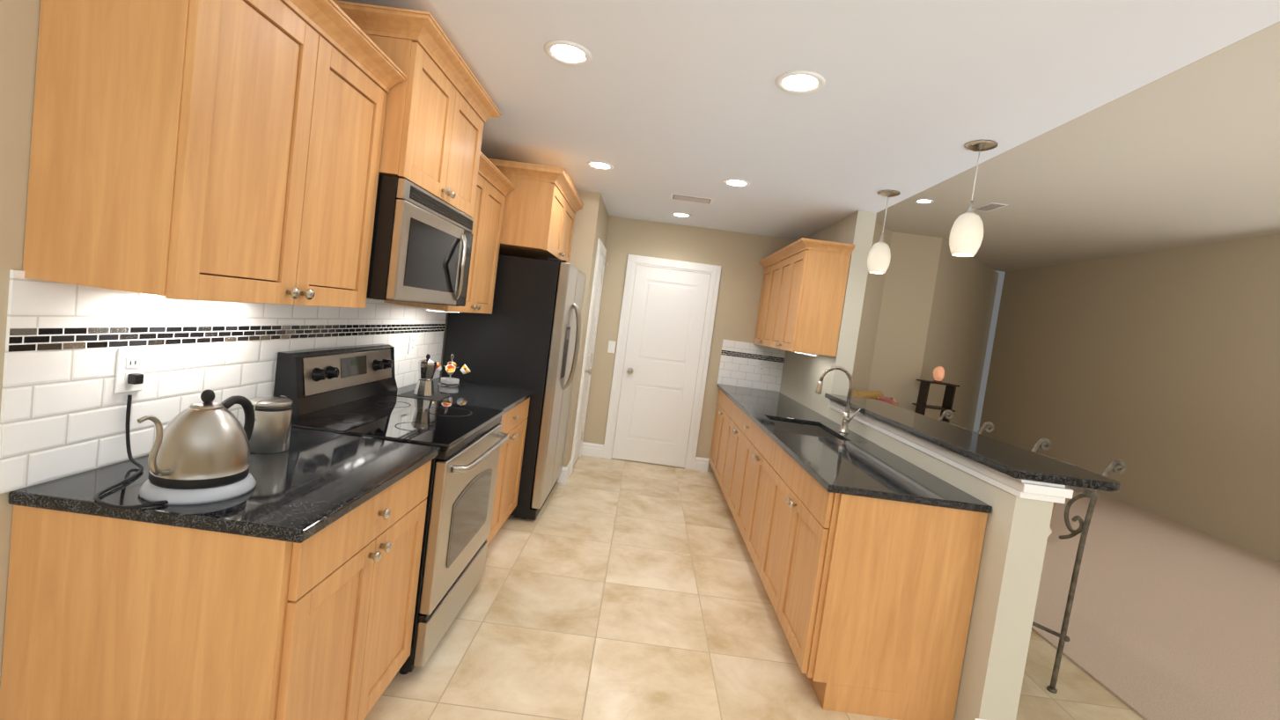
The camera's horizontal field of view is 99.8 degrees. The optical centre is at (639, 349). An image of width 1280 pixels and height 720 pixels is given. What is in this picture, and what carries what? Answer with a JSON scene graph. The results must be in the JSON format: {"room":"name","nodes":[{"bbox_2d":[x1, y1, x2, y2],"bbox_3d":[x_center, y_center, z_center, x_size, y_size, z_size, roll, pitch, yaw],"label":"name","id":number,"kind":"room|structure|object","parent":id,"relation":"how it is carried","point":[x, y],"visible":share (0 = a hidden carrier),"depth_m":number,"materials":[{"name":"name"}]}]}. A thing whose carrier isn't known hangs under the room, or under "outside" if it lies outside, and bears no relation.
{"room":"kitchen","nodes":[
{"label":"kitchen","id":0,"kind":"room"},
{"bbox_2d":[0,0,448,690],"bbox_3d":[-1.406,-0.069,1.970,0.200,2.410,7.400,7,3,0],"label":"wall","id":1,"kind":"structure","parent":0,"point":[19,19],"depth_m":1.10,"materials":[{"name":"beige paint"}]},
{"bbox_2d":[22,0,406,308],"bbox_3d":[-1.054,-0.540,1.468,0.385,0.824,0.835,7,3,0],"label":"upper cabinet","id":2,"kind":"object","parent":1,"relation":"attached to","point":[224,150],"visible":1,"depth_m":1.17,"materials":[{"name":"brown wood"}]},
{"bbox_2d":[0,269,446,493],"bbox_3d":[-1.308,0.008,2.325,0.009,0.475,2.403,7,3,0],"label":"backsplash","id":3,"kind":"structure","parent":1,"relation":"attached to","point":[63,408],"depth_m":1.40,"materials":[{"name":"tile"}]},
{"bbox_2d":[114,346,146,394],"bbox_3d":[-1.301,0.053,1.389,0.030,0.116,0.072,7,3,0],"label":"electrical outlet","id":4,"kind":"object","parent":3,"relation":"attached to","point":[129,370],"visible":1,"depth_m":1.38,"materials":[{"name":"white plastic"}]},
{"bbox_2d":[407,333,416,353],"bbox_3d":[-1.287,-0.034,3.047,0.008,0.116,0.072,7,3,0],"label":"electrical outlet","id":5,"kind":"object","parent":3,"relation":"attached to","point":[411,343],"visible":1,"depth_m":3.04,"materials":[{"name":"white plastic"}]},
{"bbox_2d":[332,0,501,217],"bbox_3d":[-0.959,-0.913,2.251,0.465,0.534,0.882,7,3,0],"label":"upper cabinet","id":6,"kind":"object","parent":1,"relation":"attached to","point":[441,107],"visible":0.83,"depth_m":2.00,"materials":[{"name":"brown wood"}]},
{"bbox_2d":[366,174,474,306],"bbox_3d":[-1.019,-0.429,2.277,0.465,0.434,0.756,7,3,0],"label":"microwave","id":7,"kind":"object","parent":6,"relation":"attached to","point":[422,243],"visible":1,"depth_m":2.04,"materials":[{"name":"silver metal"}]},
{"bbox_2d":[384,151,515,313],"bbox_3d":[-1.030,-0.623,3.039,0.385,0.820,0.768,7,3,0],"label":"upper cabinet","id":8,"kind":"object","parent":1,"relation":"attached to","point":[496,186],"visible":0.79,"depth_m":3.09,"materials":[{"name":"brown wood"}]},
{"bbox_2d":[488,158,583,263],"bbox_3d":[-0.832,-0.947,3.877,0.680,0.509,1.035,7,3,0],"label":"upper cabinet","id":9,"kind":"object","parent":1,"relation":"attached to","point":[543,204],"visible":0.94,"depth_m":3.43,"materials":[{"name":"brown wood"}]},
{"bbox_2d":[562,189,609,467],"bbox_3d":[-0.866,-0.159,4.922,0.800,2.410,0.960,7,3,0],"label":"wall","id":10,"kind":"structure","parent":0,"point":[591,222],"depth_m":4.42,"materials":[{"name":"beige paint"}]},
{"bbox_2d":[556,466,567,483],"bbox_3d":[-0.666,1.040,4.494,0.114,0.133,0.013,7,3,0],"label":"baseboard","id":11,"kind":"structure","parent":10,"relation":"attached to","point":[562,477],"depth_m":4.49,"materials":[{"name":"white paint"}]},
{"bbox_2d":[566,460,571,482],"bbox_3d":[-0.614,1.040,4.620,0.013,0.133,0.240,7,3,0],"label":"baseboard","id":12,"kind":"structure","parent":10,"relation":"attached to","point":[569,466],"depth_m":4.62,"materials":[{"name":"white paint"}]},
{"bbox_2d":[570,238,606,474],"bbox_3d":[-0.450,0.058,5.039,0.075,2.075,0.725,7,3,0],"label":"pantry door","id":13,"kind":"structure","parent":10,"relation":"in","point":[589,350],"depth_m":5.00,"materials":[{"name":"white paint"}]},
{"bbox_2d":[582,215,796,472],"bbox_3d":[0.092,-0.064,5.468,2.715,2.410,0.150,7,3,0],"label":"wall","id":14,"kind":"structure","parent":0,"point":[738,257],"depth_m":5.36,"materials":[{"name":"beige paint"}]},
{"bbox_2d":[581,441,603,457],"bbox_3d":[-0.490,1.011,5.451,0.240,0.133,0.013,7,3,0],"label":"baseboard","id":15,"kind":"structure","parent":14,"relation":"attached to","point":[592,450],"depth_m":5.45,"materials":[{"name":"white paint"}]},
{"bbox_2d":[607,340,615,353],"bbox_3d":[-0.284,-0.028,5.395,0.070,0.120,0.009,7,3,0],"label":"light switch","id":16,"kind":"object","parent":14,"relation":"attached to","point":[611,346],"visible":1,"depth_m":5.39,"materials":[{"name":"white plastic"}]},
{"bbox_2d":[602,254,721,470],"bbox_3d":[0.214,0.135,5.362,0.930,2.060,0.075,7,3,0],"label":"back door","id":17,"kind":"structure","parent":14,"relation":"in","point":[665,335],"depth_m":5.39,"materials":[{"name":"white paint"}]},
{"bbox_2d":[693,456,709,471],"bbox_3d":[0.621,1.156,5.442,0.140,0.133,0.013,7,3,0],"label":"baseboard","id":18,"kind":"structure","parent":14,"relation":"attached to","point":[701,464],"depth_m":5.44,"materials":[{"name":"white paint"}]},
{"bbox_2d":[717,339,785,391],"bbox_3d":[1.113,0.159,5.385,0.629,0.450,0.009,7,3,0],"label":"backsplash","id":19,"kind":"structure","parent":14,"relation":"attached to","point":[739,364],"depth_m":5.38,"materials":[{"name":"tile"}]},
{"bbox_2d":[757,360,765,372],"bbox_3d":[1.213,0.165,5.374,0.072,0.116,0.008,7,3,0],"label":"electrical outlet","id":20,"kind":"object","parent":19,"relation":"attached to","point":[761,364],"visible":1,"depth_m":5.37,"materials":[{"name":"white plastic"}]},
{"bbox_2d":[363,455,1144,719],"bbox_3d":[2.082,1.529,3.854,7.700,0.060,11.100,7,3,0],"label":"floor","id":21,"kind":"structure","parent":0,"point":[606,589],"depth_m":2.51,"materials":[{"name":"beige tile"}]},
{"bbox_2d":[0,460,431,719],"bbox_3d":[-1.091,0.778,1.573,0.648,0.855,0.763,7,3,0],"label":"base cabinet","id":22,"kind":"object","parent":21,"relation":"on","point":[111,619],"visible":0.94,"depth_m":1.19,"materials":[{"name":"brown wood"}]},
{"bbox_2d":[8,426,441,543],"bbox_3d":[-1.036,0.340,1.544,0.643,0.030,0.777,7,3,0],"label":"countertop","id":23,"kind":"structure","parent":22,"relation":"on","point":[309,483],"depth_m":1.31,"materials":[{"name":"stone"}]},
{"bbox_2d":[93,389,256,509],"bbox_3d":[-1.134,0.204,1.286,0.399,0.243,0.330,7,3,0],"label":"kettle","id":24,"kind":"object","parent":23,"relation":"on","point":[200,453],"visible":1,"depth_m":1.24,"materials":[{"name":"grey metal"}]},
{"bbox_2d":[249,395,294,454],"bbox_3d":[-1.135,0.225,1.656,0.116,0.162,0.153,7,3,0],"label":"canister","id":25,"kind":"object","parent":23,"relation":"on","point":[271,432],"visible":0.88,"depth_m":1.61,"materials":[{"name":"silver metal"}]},
{"bbox_2d":[273,343,508,674],"bbox_3d":[-1.010,0.601,2.331,0.713,1.145,0.762,7,3,0],"label":"range","id":26,"kind":"object","parent":21,"relation":"on","point":[349,390],"visible":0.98,"depth_m":2.15,"materials":[{"name":"silver metal"}]},
{"bbox_2d":[486,397,529,545],"bbox_3d":[-1.067,0.697,3.138,0.648,0.855,0.828,7,3,0],"label":"base cabinet","id":27,"kind":"object","parent":21,"relation":"on","point":[514,421],"visible":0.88,"depth_m":3.16,"materials":[{"name":"brown wood"}]},
{"bbox_2d":[397,377,535,412],"bbox_3d":[-1.012,0.258,3.117,0.643,0.030,0.837,7,3,0],"label":"countertop","id":28,"kind":"structure","parent":27,"relation":"on","point":[505,399],"depth_m":3.09,"materials":[{"name":"stone"}]},
{"bbox_2d":[397,353,451,401],"bbox_3d":[-1.118,0.133,2.830,0.210,0.221,0.215,7,3,0],"label":"moka pot","id":29,"kind":"object","parent":28,"relation":"on","point":[424,388],"visible":0.94,"depth_m":2.80,"materials":[{"name":"silver metal"}]},
{"bbox_2d":[435,353,470,386],"bbox_3d":[-1.149,0.118,3.279,0.180,0.196,0.190,9,3,26],"label":"rack","id":30,"kind":"object","parent":28,"relation":"on","point":[450,367],"visible":0.96,"depth_m":3.26,"materials":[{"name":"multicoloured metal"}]},
{"bbox_2d":[441,254,585,520],"bbox_3d":[-0.892,0.223,3.992,0.822,1.747,0.910,7,3,0],"label":"refrigerator","id":31,"kind":"object","parent":21,"relation":"on","point":[525,334],"visible":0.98,"depth_m":3.53,"materials":[{"name":"black metal"}]},
{"bbox_2d":[708,389,729,483],"bbox_3d":[1.028,0.864,5.006,0.602,0.864,0.833,7,3,0],"label":"base cabinet","id":32,"kind":"object","parent":21,"relation":"on","point":[719,430],"depth_m":5.00,"materials":[{"name":"brown wood"}]},
{"bbox_2d":[716,383,992,513],"bbox_3d":[1.043,0.583,3.730,0.628,0.230,3.340,7,3,0],"label":"countertop","id":33,"kind":"structure","parent":32,"relation":"on","point":[851,463],"depth_m":2.60,"materials":[{"name":"stone"}]},
{"bbox_2d":[814,366,860,433],"bbox_3d":[1.221,0.306,3.341,0.271,0.406,0.113,7,3,0],"label":"faucet","id":34,"kind":"object","parent":33,"relation":"on","point":[846,419],"visible":1,"depth_m":3.35,"materials":[{"name":"silver metal"}]},
{"bbox_2d":[719,399,747,515],"bbox_3d":[1.015,0.907,4.180,0.602,0.864,0.822,7,3,0],"label":"base cabinet","id":35,"kind":"object","parent":21,"relation":"on","point":[736,419],"depth_m":4.20,"materials":[{"name":"brown wood"}]},
{"bbox_2d":[733,416,833,572],"bbox_3d":[1.003,0.950,3.359,0.602,0.864,0.822,7,3,0],"label":"base cabinet","id":36,"kind":"object","parent":21,"relation":"on","point":[756,461],"depth_m":3.36,"materials":[{"name":"brown wood"}]},
{"bbox_2d":[757,442,987,719],"bbox_3d":[0.991,0.993,2.524,0.602,0.864,0.851,7,3,0],"label":"base cabinet","id":37,"kind":"object","parent":21,"relation":"on","point":[871,599],"depth_m":2.11,"materials":[{"name":"brown wood"}]},
{"bbox_2d":[338,0,1279,240],"bbox_3d":[0.212,-1.466,1.818,3.050,0.790,7.290,7,3,0],"label":"ceiling","id":38,"kind":"structure","parent":0,"point":[655,102],"depth_m":2.10,"materials":[{"name":"white paint"}]},
{"bbox_2d":[544,39,591,66],"bbox_3d":[-0.277,-1.140,2.078,0.183,0.008,0.183,7,3,0],"label":"recessed light","id":39,"kind":"object","parent":38,"relation":"in","point":[568,53],"visible":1,"depth_m":2.07,"materials":[{"name":"white paint"}]},
{"bbox_2d":[586,161,613,170],"bbox_3d":[-0.265,-1.220,3.576,0.183,0.008,0.183,7,3,0],"label":"recessed light","id":40,"kind":"object","parent":38,"relation":"in","point":[600,165],"visible":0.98,"depth_m":3.57,"materials":[{"name":"white paint"}]},
{"bbox_2d":[670,212,691,218],"bbox_3d":[0.369,-1.205,4.829,0.183,0.008,0.183,7,3,0],"label":"recessed light","id":41,"kind":"object","parent":38,"relation":"in","point":[680,215],"visible":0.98,"depth_m":4.82,"materials":[{"name":"white paint"}]},
{"bbox_2d":[669,192,714,204],"bbox_3d":[0.399,-1.166,4.170,0.340,0.008,0.180,7,3,0],"label":"ceiling vent","id":42,"kind":"object","parent":38,"relation":"in","point":[692,198],"visible":0.98,"depth_m":4.14,"materials":[{"name":"white metal"}]},
{"bbox_2d":[722,178,750,187],"bbox_3d":[0.638,-1.102,3.568,0.183,0.008,0.183,7,3,0],"label":"recessed light","id":43,"kind":"object","parent":38,"relation":"in","point":[737,182],"visible":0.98,"depth_m":3.56,"materials":[{"name":"white paint"}]},
{"bbox_2d":[775,70,825,94],"bbox_3d":[0.615,-1.024,2.071,0.183,0.008,0.183,7,3,0],"label":"recessed light","id":44,"kind":"object","parent":38,"relation":"in","point":[800,82],"visible":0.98,"depth_m":2.06,"materials":[{"name":"white paint"}]},
{"bbox_2d":[867,190,900,273],"bbox_3d":[1.515,-0.729,3.364,0.132,0.499,0.132,7,3,0],"label":"pendant light","id":45,"kind":"object","parent":38,"relation":"hanging from","point":[879,258],"visible":1,"depth_m":3.33,"materials":[{"name":"white glass"}]},
{"bbox_2d":[948,139,997,257],"bbox_3d":[1.511,-0.680,2.456,0.132,0.499,0.132,7,3,0],"label":"pendant light","id":46,"kind":"object","parent":38,"relation":"hanging from","point":[966,237],"visible":1,"depth_m":2.42,"materials":[{"name":"white glass"}]},
{"bbox_2d":[852,222,892,390],"bbox_3d":[2.356,-0.155,6.625,2.249,3.050,0.150,4,4,-44],"label":"wall","id":47,"kind":"structure","parent":0,"point":[868,327],"depth_m":7.14,"materials":[{"name":"beige paint"}]},
{"bbox_2d":[868,231,942,411],"bbox_3d":[3.547,-0.044,7.431,0.680,3.050,0.150,7,3,0],"label":"wall","id":48,"kind":"structure","parent":0,"point":[904,319],"depth_m":7.33,"materials":[{"name":"beige paint"}]},
{"bbox_2d":[779,210,1053,719],"bbox_3d":[1.523,-0.116,3.892,0.135,3.050,3.970,7,3,0],"label":"wall","id":49,"kind":"structure","parent":0,"point":[1014,544],"depth_m":2.04,"materials":[{"name":"beige paint"}]},
{"bbox_2d":[753,251,781,346],"bbox_3d":[1.337,-0.427,4.993,0.323,0.810,0.717,7,3,0],"label":"upper cabinet","id":50,"kind":"object","parent":49,"relation":"attached to","point":[770,274],"depth_m":4.99,"materials":[{"name":"brown wood"}]},
{"bbox_2d":[767,237,855,356],"bbox_3d":[1.326,-0.390,4.277,0.323,0.810,0.717,7,3,0],"label":"upper cabinet","id":51,"kind":"object","parent":49,"relation":"attached to","point":[802,295],"depth_m":3.93,"materials":[{"name":"brown wood"}]},
{"bbox_2d":[828,399,1073,503],"bbox_3d":[1.456,0.452,2.929,0.174,0.068,2.055,7,3,0],"label":"trim","id":52,"kind":"structure","parent":49,"relation":"on","point":[1039,490],"depth_m":2.19,"materials":[{"name":"white paint"}]},
{"bbox_2d":[824,393,1120,491],"bbox_3d":[1.539,0.412,2.924,0.400,0.032,2.053,7,3,0],"label":"bar","id":53,"kind":"object","parent":52,"relation":"on","point":[1013,461],"visible":1,"depth_m":2.30,"materials":[{"name":"stone"}]},
{"bbox_2d":[915,238,999,430],"bbox_3d":[4.933,0.079,8.491,3.097,3.050,0.150,4,4,-44],"label":"wall","id":54,"kind":"structure","parent":0,"point":[962,306],"depth_m":8.32,"materials":[{"name":"beige paint"}]},
{"bbox_2d":[875,22,1279,272],"bbox_3d":[4.050,-1.391,3.672,4.550,0.150,11.100,7,3,0],"label":"ceiling","id":55,"kind":"structure","parent":0,"point":[1188,156],"depth_m":4.33,"materials":[{"name":"beige paint"}]},
{"bbox_2d":[914,198,934,204],"bbox_3d":[2.983,-1.557,5.663,0.183,0.008,0.183,7,3,0],"label":"recessed light","id":56,"kind":"object","parent":55,"relation":"in","point":[923,201],"visible":0.98,"depth_m":5.66,"materials":[{"name":"white paint"}]},
{"bbox_2d":[972,202,1008,212],"bbox_3d":[3.607,-1.471,5.568,0.180,0.008,0.340,7,3,0],"label":"ceiling vent","id":57,"kind":"object","parent":55,"relation":"in","point":[989,207],"visible":0.88,"depth_m":5.54,"materials":[{"name":"white metal"}]},
{"bbox_2d":[877,21,1279,213],"bbox_3d":[1.704,-1.153,1.016,0.004,0.640,5.700,7,3,0],"label":"soffit","id":58,"kind":"structure","parent":0,"point":[1111,101],"depth_m":1.87,"materials":[{"name":"beige paint"}]},
{"bbox_2d":[978,233,1279,561],"bbox_3d":[6.025,0.478,3.740,0.150,3.050,11.100,7,3,0],"label":"wall","id":59,"kind":"structure","parent":0,"point":[1157,372],"depth_m":6.19,"materials":[{"name":"beige paint"}]},
{"bbox_2d":[1031,485,1279,719],"bbox_3d":[3.648,1.698,3.840,4.550,0.012,11.100,7,3,0],"label":"floor carpet","id":60,"kind":"object","parent":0,"point":[1170,620],"visible":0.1,"depth_m":3.40,"materials":[{"name":"beige carpet"}]},
{"bbox_2d":[851,390,937,419],"bbox_3d":[2.579,0.961,6.148,2.210,0.925,0.970,4,4,-44],"label":"sofa","id":61,"kind":"object","parent":60,"relation":"on","point":[879,395],"visible":0.04,"depth_m":6.34,"materials":[{"name":"fabric"}]},
{"bbox_2d":[912,379,959,422],"bbox_3d":[3.886,0.980,7.204,0.422,1.110,0.300,7,3,0],"label":"etagere shelf","id":62,"kind":"object","parent":60,"relation":"on","point":[922,406],"visible":0.46,"depth_m":7.13,"materials":[{"name":"black wood"}]},
{"bbox_2d":[932,366,944,382],"bbox_3d":[3.969,0.324,7.171,0.138,0.213,0.138,7,3,0],"label":"salt lamp","id":63,"kind":"object","parent":62,"relation":"on","point":[938,373],"visible":1,"depth_m":7.12,"materials":[{"name":"orange stone"}]},
{"bbox_2d":[938,410,994,434],"bbox_3d":[1.784,0.928,3.547,0.640,1.086,0.489,7,3,0],"label":"bar stool","id":64,"kind":"object","parent":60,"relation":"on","point":[988,426],"visible":0.21,"depth_m":3.31,"materials":[{"name":"metal"}]},
{"bbox_2d":[1029,438,1125,693],"bbox_3d":[1.770,0.976,2.640,0.640,1.086,0.489,7,3,0],"label":"bar stool","id":65,"kind":"object","parent":60,"relation":"on","point":[1117,467],"visible":0.25,"depth_m":2.43,"materials":[{"name":"metal"}]}
]}

